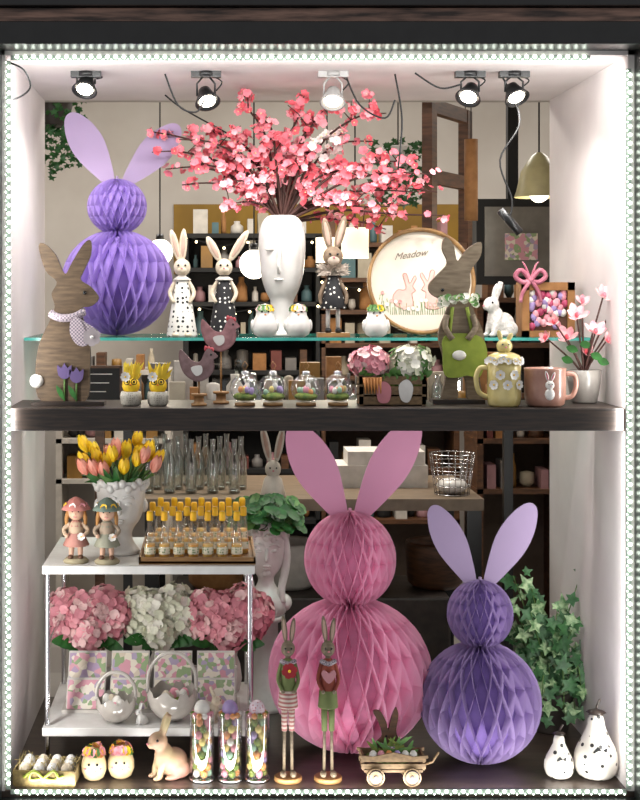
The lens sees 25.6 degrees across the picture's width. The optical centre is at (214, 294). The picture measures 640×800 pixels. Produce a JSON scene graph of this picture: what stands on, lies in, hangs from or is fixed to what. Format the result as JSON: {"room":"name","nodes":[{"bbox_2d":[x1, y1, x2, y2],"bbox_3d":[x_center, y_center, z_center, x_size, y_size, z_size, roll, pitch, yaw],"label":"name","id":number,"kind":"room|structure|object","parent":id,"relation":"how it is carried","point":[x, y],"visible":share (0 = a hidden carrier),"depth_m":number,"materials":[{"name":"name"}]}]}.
{"room":"shop","nodes":[
{"label":"shop","id":0,"kind":"room"},
{"bbox_2d":[2,51,44,790],"bbox_3d":[-0.565,0.270,3.910,0.080,1.940,0.820,0,0,0],"label":"wall","id":1,"kind":"structure","parent":0,"point":[28,111],"depth_m":3.84,"materials":[{"name":"paint"}]},
{"bbox_2d":[5,61,10,789],"bbox_3d":[-0.517,0.325,3.498,0.013,1.822,0.010,0,0,0],"label":"strip light","id":2,"kind":"object","parent":1,"relation":"attached to","point":[8,63],"visible":1,"depth_m":3.50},
{"bbox_2d":[24,334,589,340],"bbox_3d":[0.254,0.121,4.030,1.554,0.008,0.386,0,0,0],"label":"glass shelf","id":3,"kind":"object","parent":1,"relation":"attached to","point":[102,335],"visible":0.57,"depth_m":3.84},
{"bbox_2d":[63,112,181,334],"bbox_3d":[-0.283,-0.206,4.050,0.321,0.646,0.320,0,0,42],"label":"rabbit","id":4,"kind":"object","parent":3,"relation":"on","point":[131,277],"visible":0.94,"depth_m":3.99},
{"bbox_2d":[167,229,196,336],"bbox_3d":[-0.093,-0.035,3.947,0.088,0.306,0.094,0,0,0],"label":"rabbit figurine","id":5,"kind":"object","parent":3,"relation":"on","point":[181,323],"visible":1,"depth_m":3.93,"materials":[{"name":"ceramic"}]},
{"bbox_2d":[206,230,248,336],"bbox_3d":[0.027,-0.032,3.948,0.094,0.300,0.099,0,0,45],"label":"rabbit figurine","id":6,"kind":"object","parent":3,"relation":"on","point":[223,299],"visible":0.86,"depth_m":3.93,"materials":[{"name":"black ceramic"}]},
{"bbox_2d":[251,303,278,337],"bbox_3d":[0.138,0.070,3.870,0.071,0.094,0.071,0,0,45],"label":"figurine","id":7,"kind":"object","parent":3,"relation":"on","point":[264,324],"visible":1,"depth_m":3.85,"materials":[{"name":"white ceramic"}]},
{"bbox_2d":[145,88,449,335],"bbox_3d":[0.240,-0.244,4.018,0.884,0.722,0.236,0,0,0],"label":"vase","id":8,"kind":"object","parent":3,"relation":"on","point":[281,233],"visible":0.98,"depth_m":3.99,"materials":[{"name":"white ceramic"}]},
{"bbox_2d":[284,303,311,337],"bbox_3d":[0.229,0.070,3.870,0.071,0.094,0.071,0,0,45],"label":"figurine","id":9,"kind":"object","parent":3,"relation":"on","point":[297,324],"visible":1,"depth_m":3.85,"materials":[{"name":"white ceramic"}]},
{"bbox_2d":[315,216,350,336],"bbox_3d":[0.332,-0.053,3.929,0.100,0.340,0.083,0,0,0],"label":"rabbit figurine","id":10,"kind":"object","parent":3,"relation":"on","point":[332,298],"visible":1,"depth_m":3.92,"materials":[{"name":"brown wood"}]},
{"bbox_2d":[362,304,389,336],"bbox_3d":[0.445,0.071,3.870,0.067,0.092,0.067,0,0,45],"label":"figurine","id":11,"kind":"object","parent":3,"relation":"on","point":[375,324],"visible":1,"depth_m":3.85,"materials":[{"name":"white ceramic"}]},
{"bbox_2d":[367,227,475,334],"bbox_3d":[0.603,-0.041,4.094,0.316,0.314,0.076,0,0,0],"label":"sign","id":12,"kind":"object","parent":3,"relation":"on","point":[401,270],"visible":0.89,"depth_m":4.10,"materials":[{"name":"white wood"}]},
{"bbox_2d":[483,281,517,336],"bbox_3d":[0.799,0.039,3.933,0.120,0.155,0.068,0,0,-29],"label":"rabbit figurine","id":13,"kind":"object","parent":3,"relation":"on","point":[497,319],"visible":0.92,"depth_m":3.91,"materials":[{"name":"ceramic"}]},
{"bbox_2d":[513,262,574,336],"bbox_3d":[0.920,0.012,3.951,0.174,0.210,0.096,0,0,0],"label":"gift box","id":14,"kind":"object","parent":3,"relation":"on","point":[536,300],"visible":0.95,"depth_m":3.92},
{"bbox_2d":[11,400,624,430],"bbox_3d":[0.254,0.313,3.660,1.556,0.058,0.280,0,0,0],"label":"display shelf","id":15,"kind":"object","parent":1,"relation":"attached to","point":[177,415],"visible":0.88,"depth_m":3.52,"materials":[{"name":"brown wood"}]},
{"bbox_2d":[30,240,105,405],"bbox_3d":[-0.381,0.072,3.618,0.194,0.428,0.072,0,0,0],"label":"rabbit","id":16,"kind":"object","parent":15,"relation":"on","point":[61,377],"visible":1,"depth_m":3.61},
{"bbox_2d":[87,365,122,399],"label":"chalkboard sign","id":17,"kind":"object","parent":15,"relation":"on","point":[106,381],"depth_m":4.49,"materials":[{"name":"black wood"}]},
{"bbox_2d":[120,361,143,405],"bbox_3d":[-0.213,0.227,3.599,0.062,0.115,0.057,0,0,0],"label":"figurine","id":18,"kind":"object","parent":15,"relation":"on","point":[130,396],"visible":1,"depth_m":3.58,"materials":[{"name":"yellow ceramic"}]},
{"bbox_2d":[147,361,171,405],"bbox_3d":[-0.142,0.227,3.599,0.065,0.114,0.057,0,0,0],"label":"figurine","id":19,"kind":"object","parent":15,"relation":"on","point":[157,396],"visible":1,"depth_m":3.58,"materials":[{"name":"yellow ceramic"}]},
{"bbox_2d":[179,346,217,405],"bbox_3d":[-0.043,0.207,3.600,0.101,0.154,0.040,0,0,0],"label":"hen","id":20,"kind":"object","parent":15,"relation":"on","point":[199,371],"visible":1,"depth_m":3.59,"materials":[{"name":"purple wood"}]},
{"bbox_2d":[201,316,239,403],"bbox_3d":[0.014,0.169,3.670,0.103,0.231,0.041,0,0,0],"label":"hen","id":21,"kind":"object","parent":15,"relation":"on","point":[221,341],"visible":1,"depth_m":3.66,"materials":[{"name":"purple wood"}]},
{"bbox_2d":[233,362,256,405],"bbox_3d":[0.077,0.227,3.600,0.080,0.114,0.079,0,0,0],"label":"globe ornament","id":22,"kind":"object","parent":15,"relation":"on","point":[246,393],"visible":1,"depth_m":3.58,"materials":[{"name":"clear glass"}]},
{"bbox_2d":[261,362,284,405],"bbox_3d":[0.149,0.227,3.600,0.080,0.114,0.079,0,0,0],"label":"globe ornament","id":23,"kind":"object","parent":15,"relation":"on","point":[275,393],"visible":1,"depth_m":3.59,"materials":[{"name":"clear glass"}]},
{"bbox_2d":[294,362,317,405],"bbox_3d":[0.234,0.227,3.600,0.080,0.114,0.079,0,0,0],"label":"globe ornament","id":24,"kind":"object","parent":15,"relation":"on","point":[306,393],"visible":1,"depth_m":3.58,"materials":[{"name":"clear glass"}]},
{"bbox_2d":[326,362,349,405],"bbox_3d":[0.316,0.227,3.600,0.080,0.114,0.079,0,0,0],"label":"globe ornament","id":25,"kind":"object","parent":15,"relation":"on","point":[339,393],"visible":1,"depth_m":3.58,"materials":[{"name":"clear glass"}]},
{"bbox_2d":[347,344,435,405],"bbox_3d":[0.457,0.205,3.627,0.233,0.158,0.101,0,0,0],"label":"crate","id":26,"kind":"object","parent":15,"relation":"on","point":[397,378],"visible":1,"depth_m":3.59,"materials":[{"name":"brown wood"}]},
{"bbox_2d":[428,237,486,403],"bbox_3d":[0.637,0.067,3.675,0.152,0.439,0.072,0,0,0],"label":"rabbit","id":27,"kind":"object","parent":15,"relation":"on","point":[461,341],"visible":0.99,"depth_m":3.67},
{"bbox_2d":[473,330,523,406],"bbox_3d":[0.732,0.187,3.573,0.112,0.194,0.095,0,0,-33],"label":"mug","id":28,"kind":"object","parent":15,"relation":"on","point":[503,367],"visible":1,"depth_m":3.55,"materials":[{"name":"yellow ceramic"}]},
{"bbox_2d":[524,367,578,406],"bbox_3d":[0.852,0.235,3.590,0.124,0.097,0.108,0,0,-37],"label":"mug","id":29,"kind":"object","parent":15,"relation":"on","point":[543,386],"visible":1,"depth_m":3.54,"materials":[{"name":"pink ceramic"}]},
{"bbox_2d":[539,284,610,403],"bbox_3d":[0.964,0.128,3.683,0.221,0.313,0.107,0,0,11],"label":"potted magnolia","id":30,"kind":"object","parent":15,"relation":"on","point":[589,380],"visible":0.82,"depth_m":3.68,"materials":[{"name":"grey ceramic"}]},
{"bbox_2d":[50,633,516,696],"bbox_3d":[0.500,1.525,5.560,6.000,0.050,2.480,0,0,0],"label":"floor","id":31,"kind":"structure","parent":0,"point":[55,651],"depth_m":5.73,"materials":[{"name":"tile"}]},
{"bbox_2d":[95,431,104,453],"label":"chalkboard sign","id":32,"kind":"object","parent":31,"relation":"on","point":[99,435],"depth_m":4.48,"materials":[{"name":"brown wood"}]},
{"bbox_2d":[55,348,172,594],"bbox_3d":[-0.440,0.867,6.200,0.501,1.266,0.300,0,0,0],"label":"shelving unit","id":33,"kind":"object","parent":31,"relation":"on","point":[69,483],"visible":0.25,"depth_m":6.12,"materials":[{"name":"brown wood"}]},
{"bbox_2d":[183,209,321,575],"bbox_3d":[0.172,0.550,6.600,0.643,1.900,0.300,0,0,0],"label":"shelving unit","id":34,"kind":"object","parent":31,"relation":"on","point":[287,355],"visible":0.31,"depth_m":6.52,"materials":[{"name":"brown wood"}]},
{"bbox_2d":[174,576,449,681],"bbox_3d":[0.348,1.290,5.200,0.989,0.420,0.400,0,0,0],"label":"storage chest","id":35,"kind":"object","parent":31,"relation":"on","point":[426,610],"visible":0.21,"depth_m":5.00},
{"bbox_2d":[188,574,242,590],"bbox_3d":[0.003,0.993,5.180,0.220,0.170,0.220,0,0,0],"label":"storage basket","id":36,"kind":"object","parent":35,"relation":"on","point":[217,582],"visible":0.32,"depth_m":5.09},
{"bbox_2d":[274,536,311,590],"bbox_3d":[0.273,0.993,5.180,0.220,0.170,0.220,0,0,0],"label":"storage basket","id":37,"kind":"object","parent":35,"relation":"on","point":[297,580],"visible":0.33,"depth_m":5.08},
{"bbox_2d":[405,536,461,590],"bbox_3d":[0.813,0.993,5.180,0.220,0.170,0.220,0,0,0],"label":"storage basket","id":38,"kind":"object","parent":35,"relation":"on","point":[426,568],"visible":0.73,"depth_m":5.09,"materials":[{"name":"brown wood"}]},
{"bbox_2d":[145,475,483,656],"bbox_3d":[0.338,1.100,5.120,1.169,0.800,0.640,0,0,0],"label":"wooden table","id":39,"kind":"object","parent":31,"relation":"on","point":[402,499],"visible":0.21,"depth_m":4.84,"materials":[{"name":"brown wood"}]},
{"bbox_2d":[164,439,175,492],"bbox_3d":[-0.161,0.605,4.950,0.042,0.190,0.041,0,0,0],"label":"glass bottle","id":40,"kind":"object","parent":39,"relation":"on","point":[174,489],"visible":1,"depth_m":4.94,"materials":[{"name":"clear glass"}]},
{"bbox_2d":[228,439,239,492],"bbox_3d":[0.069,0.605,4.950,0.042,0.190,0.041,0,0,0],"label":"glass bottle","id":41,"kind":"object","parent":39,"relation":"on","point":[229,489],"visible":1,"depth_m":4.94,"materials":[{"name":"clear glass"}]},
{"bbox_2d":[260,431,285,497],"bbox_3d":[0.201,0.575,4.850,0.090,0.249,0.089,0,0,0],"label":"rabbit figurine","id":42,"kind":"object","parent":39,"relation":"on","point":[272,483],"visible":0.86,"depth_m":4.84,"materials":[{"name":"white ceramic"}]},
{"bbox_2d":[335,446,427,487],"bbox_3d":[0.603,0.635,5.178,0.340,0.130,0.203,0,0,0],"label":"box stack","id":43,"kind":"object","parent":39,"relation":"on","point":[353,465],"visible":0.33,"depth_m":5.08,"materials":[{"name":"white cardboard"}]},
{"bbox_2d":[429,451,474,496],"bbox_3d":[0.833,0.628,4.920,0.161,0.145,0.161,0,0,0],"label":"wire basket","id":44,"kind":"object","parent":39,"relation":"on","point":[450,485],"visible":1,"depth_m":4.88,"materials":[{"name":"silver metal"}]},
{"bbox_2d":[123,431,512,650],"bbox_3d":[0.349,0.929,4.670,1.329,1.141,0.200,0,0,0],"label":"shelving unit","id":45,"kind":"object","parent":31,"relation":"on","point":[507,436],"visible":0.02,"depth_m":4.74,"materials":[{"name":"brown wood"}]},
{"bbox_2d":[165,361,219,399],"label":"jars","id":46,"kind":"object","parent":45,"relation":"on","point":[181,387],"depth_m":4.61,"materials":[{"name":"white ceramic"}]},
{"bbox_2d":[226,360,247,399],"label":"jars","id":47,"kind":"object","parent":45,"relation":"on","point":[234,383],"depth_m":4.60,"materials":[{"name":"clear glass"}]},
{"bbox_2d":[284,356,341,399],"label":"boxes","id":48,"kind":"object","parent":45,"relation":"on","point":[290,385],"depth_m":4.70,"materials":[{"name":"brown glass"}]},
{"bbox_2d":[345,373,356,399],"label":"jars","id":49,"kind":"object","parent":45,"relation":"on","point":[348,384],"depth_m":4.71,"materials":[{"name":"clear glass"}]},
{"bbox_2d":[427,371,443,399],"label":"jars","id":50,"kind":"object","parent":45,"relation":"on","point":[435,382],"depth_m":4.70,"materials":[{"name":"clear glass"}]},
{"bbox_2d":[480,364,486,399],"label":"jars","id":51,"kind":"object","parent":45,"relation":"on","point":[483,378],"depth_m":4.70,"materials":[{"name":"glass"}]},
{"bbox_2d":[320,213,459,589],"bbox_3d":[0.805,0.560,6.600,0.648,1.881,0.300,0,0,0],"label":"shelving unit","id":52,"kind":"object","parent":31,"relation":"on","point":[401,525],"visible":0.23,"depth_m":6.51,"materials":[{"name":"brown wood"}]},
{"bbox_2d":[464,285,549,642],"bbox_3d":[1.259,0.673,5.900,0.370,1.654,0.300,0,0,0],"label":"shelving unit","id":53,"kind":"object","parent":31,"relation":"on","point":[531,449],"visible":0.22,"depth_m":6.00,"materials":[{"name":"brown wood"}]},
{"bbox_2d":[45,102,549,601],"bbox_3d":[0.500,0.100,6.850,5.800,2.800,0.100,0,0,0],"label":"wall","id":54,"kind":"structure","parent":0,"point":[122,126],"depth_m":6.80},
{"bbox_2d":[174,204,457,273],"bbox_3d":[0.550,-0.270,6.795,1.500,0.340,0.010,0,0,0],"label":"trim","id":55,"kind":"structure","parent":54,"relation":"attached to","point":[183,213],"depth_m":6.79,"materials":[{"name":"paint"}]},
{"bbox_2d":[45,101,549,101],"bbox_3d":[0.500,-0.950,4.340,5.800,0.700,0.040,0,0,0],"label":"wall","id":56,"kind":"structure","parent":0,"point":[45,101],"depth_m":4.34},
{"bbox_2d":[2,51,630,100],"bbox_3d":[0.254,-0.630,3.910,1.718,0.060,0.820,0,0,0],"label":"ceiling","id":57,"kind":"structure","parent":0,"point":[122,80],"depth_m":3.78,"materials":[{"name":"paint"}]},
{"bbox_2d":[71,70,102,98],"bbox_3d":[-0.344,-0.564,3.751,0.085,0.073,0.067,0,0,0],"label":"ceiling spotlight","id":58,"kind":"object","parent":57,"relation":"attached to","point":[84,88],"depth_m":3.75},
{"bbox_2d":[191,70,222,110],"bbox_3d":[-0.022,-0.548,3.751,0.085,0.105,0.067,0,0,0],"label":"ceiling spotlight","id":59,"kind":"object","parent":57,"relation":"attached to","point":[212,101],"depth_m":3.75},
{"bbox_2d":[11,62,522,235],"bbox_3d":[0.107,-0.380,3.886,1.381,0.442,0.518,0,0,-10],"label":"hanging cables","id":60,"kind":"object","parent":57,"relation":"hanging from","point":[506,217],"visible":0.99,"depth_m":3.77,"materials":[{"name":"black rubber"}]},
{"bbox_2d":[11,55,590,59],"bbox_3d":[0.214,-0.593,3.498,1.450,0.013,0.010,0,0,0],"label":"recessed light","id":61,"kind":"object","parent":57,"relation":"in","point":[13,57],"visible":1,"depth_m":3.50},
{"bbox_2d":[318,70,348,110],"bbox_3d":[0.319,-0.548,3.751,0.085,0.104,0.067,0,0,0],"label":"ceiling spotlight","id":62,"kind":"object","parent":57,"relation":"attached to","point":[332,100],"depth_m":3.75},
{"bbox_2d":[454,70,485,107],"bbox_3d":[0.687,-0.552,3.751,0.086,0.095,0.067,0,0,0],"label":"ceiling spotlight","id":63,"kind":"object","parent":57,"relation":"attached to","point":[467,96],"depth_m":3.75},
{"bbox_2d":[498,70,529,106],"bbox_3d":[0.805,-0.553,3.751,0.085,0.095,0.067,0,0,0],"label":"ceiling spotlight","id":64,"kind":"object","parent":57,"relation":"attached to","point":[515,93],"depth_m":3.75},
{"bbox_2d":[2,697,633,796],"bbox_3d":[0.254,1.370,3.910,1.718,0.260,0.820,0,0,0],"label":"floor","id":65,"kind":"structure","parent":0,"point":[525,770],"depth_m":3.66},
{"bbox_2d":[13,750,81,787],"bbox_3d":[-0.430,1.212,3.580,0.168,0.057,0.127,0,0,3],"label":"egg carton","id":66,"kind":"object","parent":65,"relation":"on","point":[31,770],"visible":1,"depth_m":3.53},
{"bbox_2d":[81,741,105,780],"bbox_3d":[-0.310,1.193,3.584,0.064,0.094,0.066,0,0,0],"label":"figurine","id":67,"kind":"object","parent":65,"relation":"on","point":[93,764],"depth_m":3.56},
{"bbox_2d":[108,739,133,778],"bbox_3d":[-0.242,1.192,3.599,0.068,0.095,0.070,0,0,0],"label":"figurine","id":68,"kind":"object","parent":65,"relation":"on","point":[120,760],"visible":1,"depth_m":3.58,"materials":[{"name":"beige ceramic"}]},
{"bbox_2d":[42,537,254,761],"bbox_3d":[-0.173,0.973,3.869,0.555,0.534,0.437,0,0,0],"label":"display rack","id":69,"kind":"object","parent":65,"relation":"on","point":[57,723],"visible":0.53,"depth_m":3.66,"materials":[{"name":"white metal"}]},
{"bbox_2d":[62,496,90,564],"bbox_3d":[-0.366,0.619,3.700,0.078,0.174,0.079,0,0,0],"label":"figurine","id":70,"kind":"object","parent":69,"relation":"on","point":[76,508],"visible":1,"depth_m":3.68,"materials":[{"name":"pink ceramic"}]},
{"bbox_2d":[50,583,131,650],"bbox_3d":[-0.355,0.975,3.977,0.252,0.308,0.160,0,0,0],"label":"hydrangea bouquet","id":71,"kind":"object","parent":69,"relation":"in","point":[95,619],"visible":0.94,"depth_m":3.94,"materials":[{"name":"pink plant"}]},
{"bbox_2d":[93,497,121,564],"bbox_3d":[-0.283,0.620,3.690,0.078,0.174,0.079,0,0,0],"label":"figurine","id":72,"kind":"object","parent":69,"relation":"on","point":[106,509],"visible":1,"depth_m":3.67,"materials":[{"name":"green ceramic"}]},
{"bbox_2d":[95,670,136,722],"bbox_3d":[-0.262,1.060,3.700,0.106,0.137,0.106,0,0,25],"label":"basket","id":73,"kind":"object","parent":69,"relation":"on","point":[112,707],"visible":1,"depth_m":3.68,"materials":[{"name":"white ceramic"}]},
{"bbox_2d":[76,431,164,555],"bbox_3d":[-0.260,0.540,3.834,0.247,0.332,0.166,0,0,0],"label":"vase","id":74,"kind":"object","parent":69,"relation":"on","point":[127,486],"visible":0.97,"depth_m":3.79,"materials":[{"name":"white ceramic"}]},
{"bbox_2d":[135,703,148,724],"bbox_3d":[-0.193,1.100,3.683,0.025,0.058,0.045,0,0,44],"label":"rabbit figurine","id":75,"kind":"object","parent":69,"relation":"in","point":[142,719],"visible":1,"depth_m":3.67,"materials":[{"name":"white ceramic"}]},
{"bbox_2d":[62,651,239,712],"bbox_3d":[-0.173,1.057,3.840,0.483,0.144,0.121,0,0,0],"label":"gift bags","id":76,"kind":"object","parent":69,"relation":"on","point":[216,669],"visible":0.71,"depth_m":3.85},
{"bbox_2d":[122,580,195,663],"bbox_3d":[-0.152,0.973,3.997,0.255,0.312,0.156,0,0,3],"label":"hydrangea bouquet","id":77,"kind":"object","parent":69,"relation":"in","point":[159,621],"visible":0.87,"depth_m":3.96,"materials":[{"name":"white plant"}]},
{"bbox_2d":[146,651,197,721],"bbox_3d":[-0.114,1.036,3.715,0.139,0.186,0.133,0,0,0],"label":"basket","id":78,"kind":"object","parent":69,"relation":"on","point":[178,700],"visible":0.94,"depth_m":3.69,"materials":[{"name":"white ceramic"}]},
{"bbox_2d":[139,497,255,564],"bbox_3d":[-0.046,0.639,3.830,0.306,0.134,0.323,0,0,0],"label":"tray","id":79,"kind":"object","parent":69,"relation":"on","point":[159,547],"visible":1,"depth_m":3.78,"materials":[{"name":"brown wood"}]},
{"bbox_2d":[209,686,221,723],"bbox_3d":[-0.011,1.083,3.698,0.072,0.092,0.042,0,0,-34],"label":"rabbit figurine","id":80,"kind":"object","parent":69,"relation":"in","point":[216,700],"visible":0.56,"depth_m":3.69,"materials":[{"name":"beige ceramic"}]},
{"bbox_2d":[188,582,274,691],"bbox_3d":[0.041,0.971,3.978,0.261,0.316,0.158,0,0,3],"label":"hydrangea bouquet","id":81,"kind":"object","parent":69,"relation":"in","point":[221,618],"visible":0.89,"depth_m":3.94,"materials":[{"name":"pink plant"}]},
{"bbox_2d":[146,712,191,780],"bbox_3d":[-0.118,1.156,3.603,0.130,0.168,0.074,0,0,-29],"label":"rabbit figurine","id":82,"kind":"object","parent":65,"relation":"on","point":[173,762],"visible":1,"depth_m":3.58,"materials":[{"name":"beige ceramic"}]},
{"bbox_2d":[189,700,214,783],"bbox_3d":[-0.033,1.138,3.580,0.066,0.204,0.066,0,0,0],"label":"jar","id":83,"kind":"object","parent":65,"relation":"on","point":[201,714],"visible":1,"depth_m":3.56,"materials":[{"name":"clear glass"}]},
{"bbox_2d":[217,700,242,783],"bbox_3d":[0.038,1.138,3.580,0.066,0.204,0.066,0,0,0],"label":"jar","id":84,"kind":"object","parent":65,"relation":"on","point":[229,714],"visible":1,"depth_m":3.56,"materials":[{"name":"clear glass"}]},
{"bbox_2d":[244,700,269,783],"bbox_3d":[0.107,1.138,3.580,0.066,0.204,0.066,0,0,0],"label":"jar","id":85,"kind":"object","parent":65,"relation":"on","point":[256,714],"visible":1,"depth_m":3.56,"materials":[{"name":"clear glass"}]},
{"bbox_2d":[225,493,306,713],"bbox_3d":[0.153,0.917,4.195,0.250,0.647,0.196,0,0,-8],"label":"pot","id":86,"kind":"object","parent":65,"relation":"on","point":[270,519],"visible":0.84,"depth_m":4.16,"materials":[{"name":"white ceramic"}]},
{"bbox_2d":[274,616,301,784],"bbox_3d":[0.186,1.029,3.575,0.072,0.421,0.071,0,0,0],"label":"rabbit figurine","id":87,"kind":"object","parent":65,"relation":"on","point":[288,685],"visible":1,"depth_m":3.56,"materials":[{"name":"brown wood"}]},
{"bbox_2d":[314,616,341,784],"bbox_3d":[0.289,1.029,3.575,0.072,0.421,0.071,0,0,0],"label":"rabbit figurine","id":88,"kind":"object","parent":65,"relation":"on","point":[328,685],"visible":1,"depth_m":3.56,"materials":[{"name":"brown wood"}]},
{"bbox_2d":[268,431,430,753],"bbox_3d":[0.368,0.789,3.820,0.447,0.902,0.446,0,0,0],"label":"rabbit","id":89,"kind":"object","parent":65,"relation":"on","point":[383,661],"visible":0.88,"depth_m":3.73},
{"bbox_2d":[357,707,438,786],"bbox_3d":[0.468,1.145,3.568,0.207,0.188,0.088,0,0,0],"label":"cart","id":90,"kind":"object","parent":65,"relation":"on","point":[388,754],"visible":1,"depth_m":3.54,"materials":[{"name":"brown wood"}]},
{"bbox_2d":[421,503,541,764],"bbox_3d":[0.704,0.896,3.720,0.319,0.688,0.322,0,0,-33],"label":"rabbit","id":91,"kind":"object","parent":65,"relation":"on","point":[482,702],"visible":1,"depth_m":3.66},
{"bbox_2d":[499,566,586,734],"bbox_3d":[0.934,1.002,3.956,0.263,0.476,0.236,0,0,0],"label":"ivy","id":92,"kind":"object","parent":65,"relation":"on","point":[549,659],"visible":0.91,"depth_m":3.94,"materials":[{"name":"green plant"}]},
{"bbox_2d":[544,724,573,779],"bbox_3d":[0.885,1.172,3.600,0.076,0.136,0.075,0,0,0],"label":"pear ornament","id":93,"kind":"object","parent":65,"relation":"on","point":[558,762],"visible":1,"depth_m":3.58,"materials":[{"name":"white ceramic"}]},
{"bbox_2d":[573,699,618,780],"bbox_3d":[0.980,1.139,3.600,0.113,0.202,0.112,0,0,0],"label":"pear ornament","id":94,"kind":"object","parent":65,"relation":"on","point":[595,757],"visible":1,"depth_m":3.57,"materials":[{"name":"white ceramic"}]},
{"bbox_2d":[550,51,633,790],"bbox_3d":[1.073,0.270,3.910,0.080,1.940,0.820,0,0,0],"label":"wall","id":95,"kind":"structure","parent":0,"point":[588,119],"depth_m":3.81,"materials":[{"name":"paint"}]},
{"bbox_2d":[1,797,635,799],"bbox_3d":[0.258,1.377,3.475,1.582,0.245,0.050,0,0,0],"label":"trim","id":96,"kind":"structure","parent":95,"relation":"attached to","point":[2,798],"depth_m":3.49,"materials":[{"name":"black metal"}]},
{"bbox_2d":[11,789,626,794],"bbox_3d":[0.259,1.242,3.498,1.540,0.013,0.010,0,0,0],"label":"strip light","id":97,"kind":"object","parent":95,"relation":"attached to","point":[13,791],"visible":1,"depth_m":3.50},
{"bbox_2d":[626,69,631,789],"bbox_3d":[1.034,0.335,3.498,0.013,1.802,0.010,0,0,0],"label":"strip light","id":98,"kind":"object","parent":95,"relation":"attached to","point":[628,71],"visible":1,"depth_m":3.50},
{"bbox_3d":[0.500,-1.350,5.560,6.000,0.100,2.480,0,0,0],"label":"ceiling","id":99,"kind":"structure","parent":0,"visible":0},
{"bbox_2d":[45,102,86,180],"bbox_3d":[-0.525,-0.833,4.502,0.244,0.934,0.228,0,0,0],"label":"hanging plant","id":100,"kind":"object","parent":99,"relation":"hanging from","point":[55,112],"visible":0.36,"depth_m":4.45,"materials":[{"name":"green plant"}]},
{"bbox_2d":[152,102,172,261],"bbox_3d":[-0.212,-0.708,5.400,0.100,1.184,0.100,0,0,0],"label":"globe pendant lamp","id":101,"kind":"object","parent":99,"relation":"hanging from","point":[164,246],"visible":0.49,"depth_m":5.39,"materials":[{"name":"white glass"}]},
{"bbox_2d":[239,102,260,278],"bbox_3d":[0.145,-0.680,5.200,0.110,1.240,0.110,0,0,0],"label":"globe pendant lamp","id":102,"kind":"object","parent":99,"relation":"hanging from","point":[249,265],"visible":0.7,"depth_m":5.17,"materials":[{"name":"white glass"}]},
{"bbox_2d":[316,111,334,262],"bbox_3d":[0.448,-0.715,5.600,0.090,1.170,0.090,0,0,0],"label":"pendant lamp","id":103,"kind":"object","parent":99,"relation":"hanging from","point":[321,246],"visible":0.4,"depth_m":5.57,"materials":[{"name":"fabric"}]},
{"bbox_2d":[341,115,368,257],"bbox_3d":[0.510,-0.717,5.100,0.100,1.166,0.100,0,0,0],"label":"pendant lamp","id":104,"kind":"object","parent":99,"relation":"hanging from","point":[355,243],"visible":0.72,"depth_m":5.06,"materials":[{"name":"fabric"}]},
{"bbox_2d":[367,102,421,209],"bbox_3d":[0.630,-0.797,4.800,0.230,1.006,0.200,0,0,0],"label":"hanging plant","id":105,"kind":"object","parent":99,"relation":"hanging from","point":[406,150],"visible":0.43,"depth_m":4.76,"materials":[{"name":"green plant"}]},
{"bbox_2d":[422,102,471,249],"bbox_3d":[0.782,-0.717,4.700,0.035,1.166,0.385,0,0,30],"label":"wooden frame","id":106,"kind":"object","parent":99,"relation":"hanging from","point":[431,111],"visible":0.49,"depth_m":4.60,"materials":[{"name":"brown wood"}]},
{"bbox_2d":[464,108,477,220],"bbox_3d":[0.819,-0.769,4.480,0.044,1.062,0.043,0,0,0],"label":"wooden board","id":107,"kind":"object","parent":99,"relation":"hanging from","point":[470,145],"visible":0.94,"depth_m":4.46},
{"bbox_2d":[472,106,549,284],"bbox_3d":[1.146,-0.670,5.390,0.330,1.259,0.320,0,0,0],"label":"framed picture","id":108,"kind":"object","parent":99,"relation":"hanging from","point":[504,252],"visible":0.63,"depth_m":5.24},
{"bbox_2d":[514,102,549,202],"bbox_3d":[1.065,-0.802,4.600,0.161,0.996,0.161,0,0,0],"label":"pendant lamp","id":109,"kind":"object","parent":99,"relation":"hanging from","point":[534,179],"visible":0.88,"depth_m":4.56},
{"bbox_3d":[-1.503,0.100,3.530,1.795,2.800,0.060,0,0,0],"label":"wall","id":110,"kind":"structure","parent":0,"visible":0},
{"bbox_2d":[0,50,1,799],"bbox_3d":[-1.367,0.445,3.475,1.667,2.110,0.050,0,0,0],"label":"trim","id":111,"kind":"structure","parent":110,"relation":"attached to","point":[0,50],"depth_m":3.48,"materials":[{"name":"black metal"}]},
{"bbox_3d":[2.256,0.100,3.530,2.287,2.800,0.060,0,0,0],"label":"wall","id":112,"kind":"structure","parent":0,"visible":0},
{"bbox_2d":[0,21,639,50],"bbox_3d":[0.350,-0.637,3.450,5.100,0.055,0.100,0,0,0],"label":"trim","id":113,"kind":"structure","parent":112,"relation":"attached to","point":[14,35],"depth_m":3.40,"materials":[{"name":"black metal"}]},
{"bbox_2d":[0,8,639,20],"bbox_3d":[0.350,-0.684,3.458,5.100,0.032,0.085,0,0,0],"label":"trim","id":114,"kind":"structure","parent":112,"relation":"attached to","point":[6,14],"depth_m":3.42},
{"bbox_2d":[0,0,639,7],"bbox_3d":[0.350,-1.101,3.445,5.100,0.797,0.110,0,0,0],"label":"trim","id":115,"kind":"structure","parent":112,"relation":"attached to","point":[3,3],"depth_m":3.39,"materials":[{"name":"brown wood"}]},
{"bbox_2d":[634,48,639,799],"bbox_3d":[1.974,0.445,3.475,1.852,2.110,0.050,0,0,0],"label":"trim","id":116,"kind":"structure","parent":112,"relation":"attached to","point":[636,52],"depth_m":3.48,"materials":[{"name":"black metal"}]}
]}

